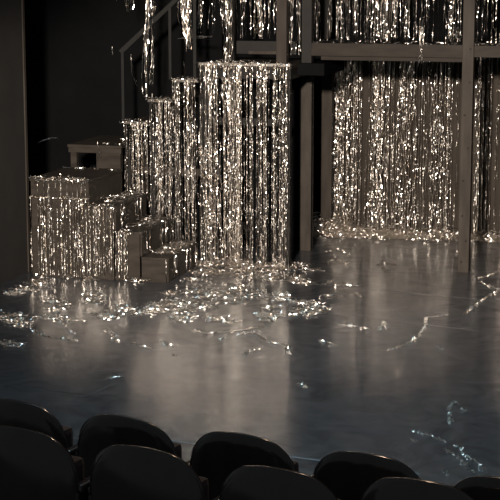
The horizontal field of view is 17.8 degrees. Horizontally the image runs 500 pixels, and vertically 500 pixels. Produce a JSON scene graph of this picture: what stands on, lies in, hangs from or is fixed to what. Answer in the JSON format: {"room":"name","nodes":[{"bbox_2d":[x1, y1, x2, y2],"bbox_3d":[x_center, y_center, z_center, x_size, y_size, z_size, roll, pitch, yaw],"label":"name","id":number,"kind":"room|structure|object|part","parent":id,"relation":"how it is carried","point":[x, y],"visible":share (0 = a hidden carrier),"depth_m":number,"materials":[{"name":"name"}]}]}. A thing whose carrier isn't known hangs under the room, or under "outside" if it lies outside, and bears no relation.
{"room":"theater auditorium","nodes":[
{"label":"theater auditorium","id":0,"kind":"room"},
{"bbox_2d":[0,0,27,283],"bbox_3d":[-3.325,-2.173,13.707,0.061,6.000,6.500,3,10,16],"label":"wall","id":1,"kind":"structure","parent":0,"point":[13,213],"depth_m":16.73,"materials":[{"name":"black paint"}]},
{"bbox_2d":[21,0,30,271],"bbox_3d":[-2.416,-2.722,16.805,0.072,6.000,0.050,3,10,16],"label":"trim","id":2,"kind":"structure","parent":1,"relation":"attached to","point":[22,1],"depth_m":17.05,"materials":[{"name":"black"}]},
{"bbox_2d":[24,0,222,231],"bbox_3d":[-3.111,-3.199,19.504,5.800,6.000,0.063,3,10,16],"label":"wall","id":3,"kind":"structure","parent":0,"point":[73,75],"depth_m":19.28,"materials":[{"name":"black paint"}]},
{"bbox_2d":[0,215,499,485],"bbox_3d":[0.000,0.585,15.337,18.000,0.001,18.000,0,10,0],"label":"floor","id":4,"kind":"structure","parent":0,"point":[360,395],"depth_m":13.58,"materials":[{"name":"plastic"}]},
{"bbox_2d":[31,328,77,340],"bbox_3d":[-1.794,0.758,14.289,0.664,0.024,0.120,10,14,44],"label":"scrap","id":5,"kind":"object","parent":4,"relation":"on","point":[41,333],"visible":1,"depth_m":14.22,"materials":[{"name":"silver metal"}]},
{"bbox_2d":[54,317,74,333],"bbox_3d":[-1.702,0.685,14.700,0.061,0.025,0.719,-4,11,-20],"label":"scrap","id":6,"kind":"object","parent":4,"relation":"on","point":[61,321],"visible":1,"depth_m":14.68,"materials":[{"name":"silver metal"}]},
{"bbox_2d":[0,270,150,349],"bbox_3d":[-2.023,0.504,15.580,1.388,0.073,3.676,3,10,16],"label":"litter","id":7,"kind":"object","parent":4,"relation":"on","point":[7,319],"visible":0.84,"depth_m":15.67,"materials":[{"name":"silver metal"}]},
{"bbox_2d":[30,167,122,277],"bbox_3d":[-1.870,-0.312,17.398,0.675,1.048,1.010,3,10,16],"label":"box","id":8,"kind":"object","parent":4,"relation":"on","point":[104,182],"visible":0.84,"depth_m":16.96,"materials":[{"name":"brown wood"}]},
{"bbox_2d":[29,174,89,276],"bbox_3d":[-2.011,-0.260,16.898,0.710,1.087,0.110,3,10,16],"label":"curtain","id":9,"kind":"object","parent":8,"relation":"hanging from","point":[81,179],"visible":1,"depth_m":16.88,"materials":[{"name":"silver metal"}]},
{"bbox_3d":[-2.004,-0.216,16.941,0.655,1.018,0.018,3,10,16],"label":"panel","id":10,"kind":"part","parent":8,"relation":"part of","materials":[{"name":"brown wood"}]},
{"bbox_2d":[36,166,116,179],"bbox_3d":[-1.884,-0.836,17.293,0.688,0.020,1.039,3,10,16],"label":"litter","id":11,"kind":"object","parent":8,"relation":"on","point":[62,166],"visible":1,"depth_m":17.60,"materials":[{"name":"silver metal"}]},
{"bbox_3d":[-1.563,-0.283,17.318,0.018,1.018,0.962,3,10,16],"label":"panel","id":12,"kind":"part","parent":8,"relation":"part of","materials":[{"name":"brown wood"}]},
{"bbox_2d":[72,382,116,401],"bbox_3d":[-1.199,1.099,12.422,0.008,0.002,0.665,5,11,26],"label":"tape","id":13,"kind":"object","parent":4,"relation":"on","point":[116,382],"visible":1,"depth_m":12.39,"materials":[{"name":"black plastic"}]},
{"bbox_2d":[67,135,149,216],"bbox_3d":[-1.593,-0.608,18.348,0.645,1.300,1.000,3,10,16],"label":"landing platform","id":14,"kind":"object","parent":4,"relation":"on","point":[111,154],"visible":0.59,"depth_m":17.83,"materials":[{"name":"brown wood"}]},
{"bbox_3d":[-1.963,-0.531,17.999,0.070,1.270,0.070,3,10,16],"label":"leg","id":15,"kind":"part","parent":14,"relation":"part of","materials":[{"name":"brown wood"}]},
{"bbox_3d":[-1.724,-1.109,17.795,0.625,0.060,0.030,3,10,16],"label":"edge rail","id":16,"kind":"part","parent":14,"relation":"part of","materials":[{"name":"brown wood"}]},
{"bbox_3d":[-1.570,-0.894,17.788,0.285,0.362,0.020,3,10,16],"label":"panel","id":17,"kind":"part","parent":14,"relation":"part of","materials":[{"name":"brown wood"}]},
{"bbox_3d":[-1.458,-0.506,17.856,0.070,1.270,0.070,3,10,16],"label":"leg","id":18,"kind":"part","parent":14,"relation":"part of","materials":[{"name":"brown wood"}]},
{"bbox_3d":[-1.213,-0.655,18.699,0.070,1.270,0.070,3,10,16],"label":"leg","id":19,"kind":"part","parent":14,"relation":"part of","materials":[{"name":"black wood"}]},
{"bbox_2d":[104,328,118,342],"bbox_3d":[-1.233,0.758,14.291,0.096,0.024,0.581,-3,10,-15],"label":"scrap","id":20,"kind":"object","parent":4,"relation":"on","point":[114,336],"visible":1,"depth_m":14.30,"materials":[{"name":"silver metal"}]},
{"bbox_2d":[130,342,153,348],"bbox_3d":[-0.938,0.829,13.888,0.041,0.025,0.317,-9,13,-41],"label":"scrap","id":21,"kind":"object","parent":4,"relation":"on","point":[130,342],"visible":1,"depth_m":13.90,"materials":[{"name":"silver metal"}]},
{"bbox_2d":[89,193,197,282],"bbox_3d":[-1.131,-0.146,17.213,0.882,0.786,1.008,3,10,16],"label":"flight","id":22,"kind":"object","parent":4,"relation":"on","point":[153,264],"visible":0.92,"depth_m":16.83,"materials":[{"name":"brown wood"}]},
{"bbox_2d":[85,201,114,277],"bbox_3d":[-1.560,-0.109,16.796,0.333,0.813,0.103,3,10,16],"label":"curtain","id":23,"kind":"object","parent":22,"relation":"hanging from","point":[100,204],"visible":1,"depth_m":16.79,"materials":[{"name":"silver metal"}]},
{"bbox_3d":[-1.560,-0.066,16.838,0.270,0.758,0.018,3,10,16],"label":"panel","id":24,"kind":"part","parent":22,"relation":"part of","materials":[{"name":"brown wood"}]},
{"bbox_2d":[100,190,144,201],"bbox_3d":[-1.387,-0.595,17.332,0.366,0.055,0.833,3,10,16],"label":"litter","id":25,"kind":"object","parent":22,"relation":"on","point":[114,196],"visible":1,"depth_m":17.31,"materials":[{"name":"silver metal"}]},
{"bbox_2d":[115,228,132,278],"bbox_3d":[-1.316,0.040,16.753,0.219,0.542,0.088,2,10,10],"label":"curtain","id":26,"kind":"object","parent":22,"relation":"hanging from","point":[127,241],"visible":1,"depth_m":16.75,"materials":[{"name":"silver metal"}]},
{"bbox_3d":[-1.281,0.077,16.782,0.270,0.496,0.018,3,10,16],"label":"panel","id":27,"kind":"part","parent":22,"relation":"part of","materials":[{"name":"brown wood"}]},
{"bbox_2d":[120,198,151,226],"bbox_3d":[-1.234,-0.423,17.223,0.044,0.258,0.902,3,10,16],"label":"fringe","id":28,"kind":"object","parent":22,"relation":"on","point":[122,213],"visible":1,"depth_m":16.90,"materials":[{"name":"silver metal"}]},
{"bbox_2d":[124,215,166,227],"bbox_3d":[-1.106,-0.318,17.303,0.363,0.044,0.790,3,10,16],"label":"litter","id":29,"kind":"object","parent":22,"relation":"on","point":[144,219],"visible":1,"depth_m":17.31,"materials":[{"name":"silver metal"}]},
{"bbox_3d":[-1.002,0.220,16.726,0.270,0.234,0.018,3,10,16],"label":"panel","id":30,"kind":"part","parent":22,"relation":"part of","materials":[{"name":"brown wood"}]},
{"bbox_2d":[146,218,173,248],"bbox_3d":[-0.958,-0.159,17.196,0.045,0.243,0.901,3,10,16],"label":"fringe","id":31,"kind":"object","parent":22,"relation":"on","point":[161,232],"visible":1,"depth_m":17.31,"materials":[{"name":"silver metal"}]},
{"bbox_2d":[151,239,194,253],"bbox_3d":[-0.825,-0.047,17.255,0.355,0.050,0.842,3,10,16],"label":"litter","id":32,"kind":"object","parent":22,"relation":"on","point":[180,243],"visible":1,"depth_m":17.21,"materials":[{"name":"silver metal"}]},
{"bbox_2d":[173,246,197,277],"bbox_3d":[-0.674,0.117,17.166,0.059,0.253,0.868,3,10,16],"label":"fringe","id":33,"kind":"object","parent":22,"relation":"on","point":[174,260],"visible":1,"depth_m":17.20,"materials":[{"name":"silver metal"}]},
{"bbox_2d":[125,74,224,249],"bbox_3d":[-0.844,-0.944,18.134,0.882,2.036,1.000,3,10,16],"label":"flight","id":34,"kind":"object","parent":4,"relation":"on","point":[186,174],"visible":0.56,"depth_m":18.39,"materials":[{"name":"brown wood"}]},
{"bbox_3d":[-1.349,-0.527,17.890,0.060,1.300,0.060,3,10,16],"label":"leg","id":35,"kind":"part","parent":34,"relation":"part of","materials":[{"name":"silver metal"}]},
{"bbox_2d":[119,118,148,197],"bbox_3d":[-1.276,-1.023,17.691,0.360,0.890,0.117,3,10,16],"label":"curtain","id":36,"kind":"object","parent":34,"relation":"hanging from","point":[129,121],"visible":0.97,"depth_m":17.67,"materials":[{"name":"silver metal"}]},
{"bbox_3d":[-1.070,-0.642,17.788,0.060,1.563,0.060,3,10,16],"label":"leg","id":37,"kind":"part","parent":34,"relation":"part of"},
{"bbox_3d":[-1.109,-0.673,18.713,0.060,1.300,0.060,3,10,16],"label":"leg","id":38,"kind":"part","parent":34,"relation":"part of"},
{"bbox_2d":[119,0,196,121],"bbox_3d":[-0.810,-2.333,17.381,1.306,1.909,0.032,3,10,16],"label":"stair handrail","id":39,"kind":"object","parent":34,"relation":"on","point":[172,3],"visible":1,"depth_m":17.42,"materials":[{"name":"grey metal"}]},
{"bbox_2d":[141,0,154,96],"bbox_3d":[-1.116,-2.685,17.378,0.181,2.100,0.128,-9,14,-42],"label":"bunch","id":40,"kind":"object","parent":39,"relation":"attached to","point":[146,46],"visible":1,"depth_m":17.45,"materials":[{"name":"silver metal"}]},
{"bbox_3d":[-0.810,-2.698,17.317,1.306,1.167,0.032,3,10,16],"label":"rail","id":41,"kind":"part","parent":39,"relation":"part of","materials":[{"name":"grey metal"}]},
{"bbox_2d":[143,96,173,217],"bbox_3d":[-0.990,-0.994,17.619,0.344,1.416,0.108,4,11,20],"label":"curtain","id":42,"kind":"object","parent":34,"relation":"hanging from","point":[158,133],"visible":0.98,"depth_m":17.59,"materials":[{"name":"silver metal"}]},
{"bbox_3d":[-0.958,-0.873,17.720,0.870,0.080,0.030,3,10,16],"label":"cross rail","id":43,"kind":"part","parent":34,"relation":"part of","materials":[{"name":"silver metal"}]},
{"bbox_3d":[-0.791,-0.751,17.688,0.060,1.812,0.060,3,10,16],"label":"leg","id":44,"kind":"part","parent":34,"relation":"part of","materials":[{"name":"silver metal"}]},
{"bbox_2d":[172,75,200,249],"bbox_3d":[-0.693,-0.877,17.546,0.336,2.066,0.106,3,10,16],"label":"curtain","id":45,"kind":"object","parent":34,"relation":"hanging from","point":[177,141],"visible":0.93,"depth_m":17.52,"materials":[{"name":"silver metal"}]},
{"bbox_3d":[-0.712,-0.658,18.631,0.870,1.300,0.020,3,10,16],"label":"panel","id":46,"kind":"part","parent":34,"relation":"part of","materials":[{"name":"silver metal"}]},
{"bbox_3d":[-0.552,-0.897,18.511,0.060,1.812,0.060,3,10,16],"label":"leg","id":47,"kind":"part","parent":34,"relation":"part of","materials":[{"name":"silver metal"}]},
{"bbox_2d":[83,286,342,324],"bbox_3d":[-0.322,0.524,15.540,2.192,0.047,1.859,3,10,16],"label":"litter","id":48,"kind":"object","parent":4,"relation":"on","point":[155,308],"visible":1,"depth_m":15.45,"materials":[{"name":"silver metal"}]},
{"bbox_2d":[193,324,264,333],"bbox_3d":[-0.172,0.718,14.511,0.675,0.026,0.169,-3,10,-17],"label":"scrap","id":49,"kind":"object","parent":4,"relation":"on","point":[262,324],"visible":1,"depth_m":14.49,"materials":[{"name":"silver metal"}]},
{"bbox_2d":[161,253,358,299],"bbox_3d":[-0.207,0.229,17.081,2.093,0.092,2.168,-4,11,-23],"label":"litter","id":50,"kind":"object","parent":4,"relation":"on","point":[251,268],"visible":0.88,"depth_m":17.15,"materials":[{"name":"silver metal"}]},
{"bbox_2d":[198,57,344,267],"bbox_3d":[0.255,-1.007,17.961,1.338,2.221,1.300,3,10,16],"label":"platform","id":51,"kind":"object","parent":4,"relation":"on","point":[298,233],"visible":0.77,"depth_m":18.41,"materials":[{"name":"brown wood"}]},
{"bbox_3d":[-0.476,-0.920,17.613,0.070,2.171,0.070,3,10,16],"label":"post","id":52,"kind":"part","parent":51,"relation":"part of","materials":[{"name":"silver metal"}]},
{"bbox_3d":[-0.184,-0.906,17.531,0.070,2.171,0.070,3,10,16],"label":"post","id":53,"kind":"part","parent":51,"relation":"part of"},
{"bbox_2d":[195,58,291,267],"bbox_3d":[-0.077,-0.935,17.329,1.098,2.270,0.202,2,10,12],"label":"curtain","id":54,"kind":"object","parent":51,"relation":"hanging from","point":[238,237],"visible":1,"depth_m":17.37,"materials":[{"name":"silver metal"}]},
{"bbox_3d":[-0.054,-1.901,17.243,1.028,0.110,0.030,3,10,16],"label":"edge rail","id":55,"kind":"part","parent":51,"relation":"part of","materials":[{"name":"silver metal"}]},
{"bbox_3d":[-0.032,-1.397,17.410,0.828,0.080,0.030,3,10,16],"label":"cross rail","id":56,"kind":"part","parent":51,"relation":"part of","materials":[{"name":"silver metal"}]},
{"bbox_3d":[0.291,-1.056,18.523,0.878,2.121,0.020,3,10,16],"label":"panel","id":57,"kind":"part","parent":51,"relation":"part of","materials":[{"name":"black fabric"}]},
{"bbox_3d":[0.406,-0.876,17.364,0.070,2.171,0.070,3,10,16],"label":"post","id":58,"kind":"part","parent":51,"relation":"part of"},
{"bbox_3d":[0.583,-1.976,17.667,0.040,0.110,1.150,3,10,16],"label":"edge rail","id":59,"kind":"part","parent":51,"relation":"part of","materials":[{"name":"black wood"}]},
{"bbox_3d":[0.657,-1.028,18.451,0.125,2.091,0.120,3,10,16],"label":"post","id":60,"kind":"part","parent":51,"relation":"part of","materials":[{"name":"brown wood"}]},
{"bbox_2d":[257,334,285,344],"bbox_3d":[0.155,0.789,14.121,0.114,0.022,0.487,-6,12,-31],"label":"scrap","id":61,"kind":"object","parent":4,"relation":"on","point":[257,334],"visible":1,"depth_m":14.11,"materials":[{"name":"silver metal"}]},
{"bbox_2d":[285,344,291,354],"bbox_3d":[0.331,0.851,13.767,0.058,0.024,0.381,0,10,1],"label":"scrap","id":62,"kind":"object","parent":4,"relation":"on","point":[287,346],"visible":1,"depth_m":13.75,"materials":[{"name":"silver metal"}]},
{"bbox_2d":[171,440,419,473],"bbox_3d":[0.094,1.377,10.854,2.217,0.002,0.020,4,11,24],"label":"tape","id":63,"kind":"object","parent":4,"relation":"on","point":[171,440],"visible":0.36,"depth_m":10.75,"materials":[{"name":"plastic"}]},
{"bbox_2d":[303,307,331,317],"bbox_3d":[0.645,0.591,15.234,0.071,0.024,0.513,8,13,36],"label":"scrap","id":64,"kind":"object","parent":4,"relation":"on","point":[329,308],"visible":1,"depth_m":15.26,"materials":[{"name":"silver metal"}]},
{"bbox_2d":[323,258,347,263],"bbox_3d":[0.980,0.121,17.889,0.296,0.024,0.257,3,10,16],"label":"scrap","id":65,"kind":"object","parent":4,"relation":"on","point":[334,258],"visible":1,"depth_m":17.86,"materials":[{"name":"silver metal"}]},
{"bbox_2d":[337,323,372,329],"bbox_3d":[0.971,0.695,14.644,0.393,0.024,0.062,7,12,33],"label":"scrap","id":66,"kind":"object","parent":4,"relation":"on","point":[337,323],"visible":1,"depth_m":14.67,"materials":[{"name":"silver metal"}]},
{"bbox_2d":[229,0,499,272],"bbox_3d":[1.546,-2.045,18.146,6.400,4.200,2.590,3,10,16],"label":"frame","id":67,"kind":"object","parent":4,"relation":"on","point":[465,53],"visible":0.92,"depth_m":17.19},
{"bbox_2d":[178,0,192,49],"bbox_3d":[-0.671,-2.979,17.276,0.308,1.669,0.253,0,10,2],"label":"bunch","id":68,"kind":"object","parent":67,"relation":"hanging from","point":[185,23],"visible":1,"depth_m":17.38,"materials":[{"name":"silver metal"}]},
{"bbox_2d":[178,35,213,39],"bbox_3d":[-0.602,-2.339,17.594,0.410,0.045,0.045,3,10,16],"label":"bunch","id":69,"kind":"object","parent":67,"relation":"attached to","point":[213,35],"visible":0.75,"depth_m":17.58,"materials":[{"name":"silver metal"}]},
{"bbox_2d":[198,0,228,32],"bbox_3d":[-0.397,-3.076,17.596,0.383,1.381,0.077,3,10,16],"label":"curtain","id":70,"kind":"object","parent":67,"relation":"hanging from","point":[199,3],"visible":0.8,"depth_m":17.68,"materials":[{"name":"silver metal"}]},
{"bbox_2d":[222,0,234,132],"bbox_3d":[-0.236,-2.478,17.117,0.121,2.451,0.137,3,10,16],"label":"bunch","id":71,"kind":"object","parent":67,"relation":"hanging from","point":[226,4],"visible":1,"depth_m":17.19,"materials":[{"name":"silver metal"}]},
{"bbox_3d":[-0.195,-3.016,17.261,0.060,1.979,0.060,3,10,16],"label":"post","id":72,"kind":"part","parent":67,"relation":"part of","materials":[{"name":"silver metal"}]},
{"bbox_2d":[236,0,275,38],"bbox_3d":[0.065,-3.022,17.445,0.485,1.432,0.113,3,10,16],"label":"curtain","id":73,"kind":"object","parent":67,"relation":"hanging from","point":[260,1],"visible":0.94,"depth_m":17.54,"materials":[{"name":"silver metal"}]},
{"bbox_3d":[0.350,-2.979,17.051,0.112,1.979,0.110,3,10,16],"label":"post","id":74,"kind":"part","parent":67,"relation":"part of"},
{"bbox_2d":[289,0,300,54],"bbox_3d":[0.488,-2.887,17.142,0.128,1.593,0.090,1,10,5],"label":"curtain","id":75,"kind":"object","parent":67,"relation":"hanging from","point":[291,18],"visible":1,"depth_m":17.23,"materials":[{"name":"silver metal"}]},
{"bbox_3d":[0.626,-3.012,17.237,0.110,1.979,0.110,3,10,16],"label":"post","id":76,"kind":"part","parent":67,"relation":"part of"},
{"bbox_3d":[0.875,-3.370,18.712,0.132,1.787,0.100,3,10,16],"label":"post","id":77,"kind":"part","parent":67,"relation":"part of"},
{"bbox_3d":[0.946,-1.292,19.516,0.132,2.240,0.120,3,10,16],"label":"post","id":78,"kind":"part","parent":67,"relation":"part of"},
{"bbox_2d":[333,60,458,235],"bbox_3d":[1.724,-1.279,19.379,1.605,2.222,0.262,3,10,16],"label":"curtain","id":79,"kind":"object","parent":67,"relation":"hanging from","point":[378,210],"visible":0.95,"depth_m":19.42,"materials":[{"name":"silver metal"}]},
{"bbox_2d":[313,0,499,45],"bbox_3d":[1.887,-2.908,16.936,2.562,1.481,0.308,3,10,16],"label":"curtain","id":80,"kind":"object","parent":67,"relation":"hanging from","point":[386,2],"visible":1,"depth_m":17.21,"materials":[{"name":"silver metal"}]},
{"bbox_2d":[416,18,424,66],"bbox_3d":[1.803,-2.200,16.949,0.095,0.519,0.079,3,10,16],"label":"bunch","id":81,"kind":"object","parent":67,"relation":"hanging from","point":[419,30],"visible":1,"depth_m":16.94,"materials":[{"name":"silver metal"}]},
{"bbox_3d":[2.311,-1.831,16.939,0.120,4.200,0.120,3,10,16],"label":"post","id":82,"kind":"part","parent":67,"relation":"part of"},
{"bbox_2d":[473,57,499,235],"bbox_3d":[3.076,-1.218,19.043,0.965,2.221,0.092,3,10,16],"label":"curtain","id":83,"kind":"object","parent":67,"relation":"hanging from","point":[475,220],"visible":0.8,"depth_m":19.12,"materials":[{"name":"silver metal"}]},
{"bbox_2d":[476,0,497,39],"bbox_3d":[2.727,-2.889,16.769,0.698,1.460,0.128,3,10,16],"label":"curtain","id":84,"kind":"object","parent":67,"relation":"hanging from","point":[487,0],"visible":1,"depth_m":16.91,"materials":[{"name":"silver metal"}]},
{"bbox_2d":[378,320,389,330],"bbox_3d":[1.227,0.690,14.670,0.125,0.025,0.395,1,10,6],"label":"scrap","id":85,"kind":"object","parent":4,"relation":"on","point":[382,322],"visible":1,"depth_m":14.69,"materials":[{"name":"silver metal"}]},
{"bbox_2d":[313,210,475,241],"bbox_3d":[1.675,-0.297,19.396,2.125,0.320,0.631,3,10,16],"label":"litter","id":86,"kind":"object","parent":4,"relation":"on","point":[337,230],"visible":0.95,"depth_m":19.46,"materials":[{"name":"silver metal"}]},
{"bbox_2d":[306,283,494,300],"bbox_3d":[1.586,0.431,16.199,2.355,0.002,0.005,5,11,25],"label":"trim","id":87,"kind":"structure","parent":4,"relation":"on","point":[306,283],"depth_m":16.25,"materials":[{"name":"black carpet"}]},
{"bbox_2d":[387,314,446,350],"bbox_3d":[1.507,0.731,14.443,0.191,0.024,1.566,4,11,21],"label":"scrap","id":88,"kind":"object","parent":4,"relation":"on","point":[425,319],"visible":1,"depth_m":14.42,"materials":[{"name":"silver metal"}]},
{"bbox_2d":[334,313,499,333],"bbox_3d":[1.588,0.683,14.774,1.912,0.002,0.005,6,12,30],"label":"trim","id":89,"kind":"structure","parent":4,"relation":"on","point":[334,313],"depth_m":14.81,"materials":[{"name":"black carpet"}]},
{"bbox_2d":[411,429,446,441],"bbox_3d":[1.265,1.301,11.224,0.057,0.024,0.341,-8,13,-38],"label":"scrap","id":90,"kind":"object","parent":4,"relation":"on","point":[418,432],"visible":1,"depth_m":11.25,"materials":[{"name":"silver metal"}]},
{"bbox_2d":[447,401,459,423],"bbox_3d":[1.486,1.193,11.830,0.096,0.025,0.639,2,10,14],"label":"scrap","id":91,"kind":"object","parent":4,"relation":"on","point":[457,402],"visible":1,"depth_m":11.83,"materials":[{"name":"silver metal"}]},
{"bbox_2d":[443,448,474,472],"bbox_3d":[1.400,1.398,10.674,0.060,0.024,0.560,-3,10,-14],"label":"scrap","id":92,"kind":"object","parent":4,"relation":"on","point":[446,450],"visible":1,"depth_m":10.65,"materials":[{"name":"silver metal"}]},
{"bbox_2d":[454,444,487,470],"bbox_3d":[1.475,1.389,10.732,0.060,0.022,0.595,-2,10,-13],"label":"scrap","id":93,"kind":"object","parent":4,"relation":"on","point":[460,448],"visible":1,"depth_m":10.74,"materials":[{"name":"silver metal"}]},
{"bbox_2d":[462,289,499,313],"bbox_3d":[2.280,0.499,15.753,0.086,0.024,1.315,5,11,24],"label":"scrap","id":94,"kind":"object","parent":4,"relation":"on","point":[486,297],"visible":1,"depth_m":15.74,"materials":[{"name":"silver metal"}]},
{"bbox_2d":[471,230,499,244],"bbox_3d":[2.896,-0.182,19.204,0.648,0.162,0.533,10,14,44],"label":"litter","id":95,"kind":"object","parent":4,"relation":"on","point":[476,237],"visible":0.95,"depth_m":19.18,"materials":[{"name":"silver metal"}]},
{"bbox_2d":[223,0,499,218],"bbox_3d":[1.387,-3.833,20.216,14.000,7.000,0.101,3,10,16],"label":"wall","id":96,"kind":"structure","parent":0,"point":[436,16],"depth_m":20.39,"materials":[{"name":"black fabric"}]},
{"bbox_2d":[334,57,499,236],"bbox_3d":[3.114,-1.262,19.228,4.297,2.280,0.042,3,10,16],"label":"curtain","id":97,"kind":"object","parent":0,"point":[491,164],"visible":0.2,"depth_m":19.50,"materials":[{"name":"silver metal"}]},
{"bbox_3d":[-0.008,1.912,7.360,6.050,0.600,1.300,5,11,27],"label":"floor","id":98,"kind":"structure","parent":0,"visible":0},
{"bbox_2d":[0,398,77,455],"bbox_3d":[-1.040,1.094,7.865,0.596,0.835,0.438,5,11,27],"label":"seat","id":99,"kind":"object","parent":98,"relation":"on","point":[15,413],"visible":0.28,"depth_m":7.58,"materials":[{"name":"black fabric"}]},
{"bbox_2d":[62,425,72,447],"bbox_3d":[-1.054,1.008,7.822,0.410,0.340,0.100,5,11,27],"label":"armrest","id":100,"kind":"object","parent":99,"relation":"on","point":[68,431],"depth_m":7.71,"materials":[{"name":"brown wood"}]},
{"bbox_3d":[-0.786,0.938,7.744,0.044,0.035,0.370,5,11,27],"label":"armrest","id":101,"kind":"part","parent":99,"relation":"part of","materials":[{"name":"black plastic"}]},
{"bbox_2d":[76,414,190,478],"bbox_3d":[-0.501,1.142,7.594,0.596,0.835,0.438,5,11,27],"label":"seat","id":102,"kind":"object","parent":98,"relation":"on","point":[99,432],"visible":0.38,"depth_m":7.36,"materials":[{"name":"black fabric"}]},
{"bbox_2d":[173,442,181,458],"bbox_3d":[-0.515,1.056,7.551,0.410,0.340,0.100,5,11,27],"label":"armrest","id":103,"kind":"object","parent":102,"relation":"on","point":[178,448],"depth_m":7.45,"materials":[{"name":"brown wood"}]},
{"bbox_2d":[190,431,312,499],"bbox_3d":[0.038,1.190,7.324,0.596,0.835,0.438,5,11,27],"label":"seat","id":104,"kind":"object","parent":98,"relation":"on","point":[216,454],"visible":0.5,"depth_m":7.10,"materials":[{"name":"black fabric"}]},
{"bbox_2d":[292,460,298,471],"bbox_3d":[0.024,1.104,7.281,0.410,0.340,0.100,5,11,27],"label":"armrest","id":105,"kind":"object","parent":104,"relation":"on","point":[296,465],"depth_m":7.18,"materials":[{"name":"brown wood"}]},
{"bbox_2d":[313,451,453,499],"bbox_3d":[0.577,1.242,7.032,0.596,0.835,0.438,5,11,27],"label":"seat","id":106,"kind":"object","parent":98,"relation":"on","point":[347,474],"visible":0.59,"depth_m":6.81,"materials":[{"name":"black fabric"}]},
{"bbox_2d":[454,476,499,499],"bbox_3d":[1.116,1.301,6.696,0.596,0.835,0.438,5,11,27],"label":"seat","id":107,"kind":"object","parent":98,"relation":"on","point":[476,487],"visible":0.79,"depth_m":6.49,"materials":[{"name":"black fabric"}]},
{"bbox_3d":[-0.085,2.020,6.013,6.050,0.600,1.600,5,11,27],"label":"floor","id":108,"kind":"structure","parent":0,"visible":0},
{"bbox_2d":[0,425,90,499],"bbox_3d":[-0.890,1.125,6.956,0.596,0.835,0.438,5,11,27],"label":"seat","id":109,"kind":"object","parent":108,"relation":"on","point":[34,465],"visible":0.91,"depth_m":6.69,"materials":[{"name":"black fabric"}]},
{"bbox_2d":[71,455,84,481],"bbox_3d":[-0.904,1.038,6.913,0.410,0.340,0.100,5,11,27],"label":"armrest","id":110,"kind":"object","parent":109,"relation":"on","point":[78,461],"depth_m":6.81,"materials":[{"name":"brown wood"}]},
{"bbox_3d":[-0.666,1.271,6.831,0.024,0.566,0.260,5,11,27],"label":"frame","id":111,"kind":"part","parent":109,"relation":"part of","materials":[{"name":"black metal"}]},
{"bbox_3d":[-0.636,0.968,6.836,0.044,0.035,0.370,5,11,27],"label":"armrest","id":112,"kind":"part","parent":109,"relation":"part of","materials":[{"name":"black plastic"}]},
{"bbox_2d":[88,445,219,499],"bbox_3d":[-0.351,1.172,6.686,0.596,0.835,0.438,5,11,27],"label":"seat","id":113,"kind":"object","parent":108,"relation":"on","point":[119,472],"visible":0.95,"depth_m":6.44,"materials":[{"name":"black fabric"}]},
{"bbox_2d":[199,476,208,499],"bbox_3d":[-0.365,1.086,6.642,0.410,0.340,0.100,5,11,27],"label":"armrest","id":114,"kind":"object","parent":113,"relation":"on","point":[205,484],"depth_m":6.54,"materials":[{"name":"brown wood"}]},
{"bbox_2d":[219,465,339,499],"bbox_3d":[0.188,1.220,6.415,0.596,0.835,0.438,5,11,27],"label":"seat","id":115,"kind":"object","parent":108,"relation":"on","point":[248,482],"visible":1,"depth_m":6.17,"materials":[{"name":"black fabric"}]},
{"bbox_2d":[360,477,473,499],"bbox_3d":[0.727,1.246,6.273,0.596,0.835,0.438,5,11,27],"label":"seat","id":116,"kind":"object","parent":108,"relation":"on","point":[388,488],"visible":1,"depth_m":6.03,"materials":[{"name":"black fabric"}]}
]}

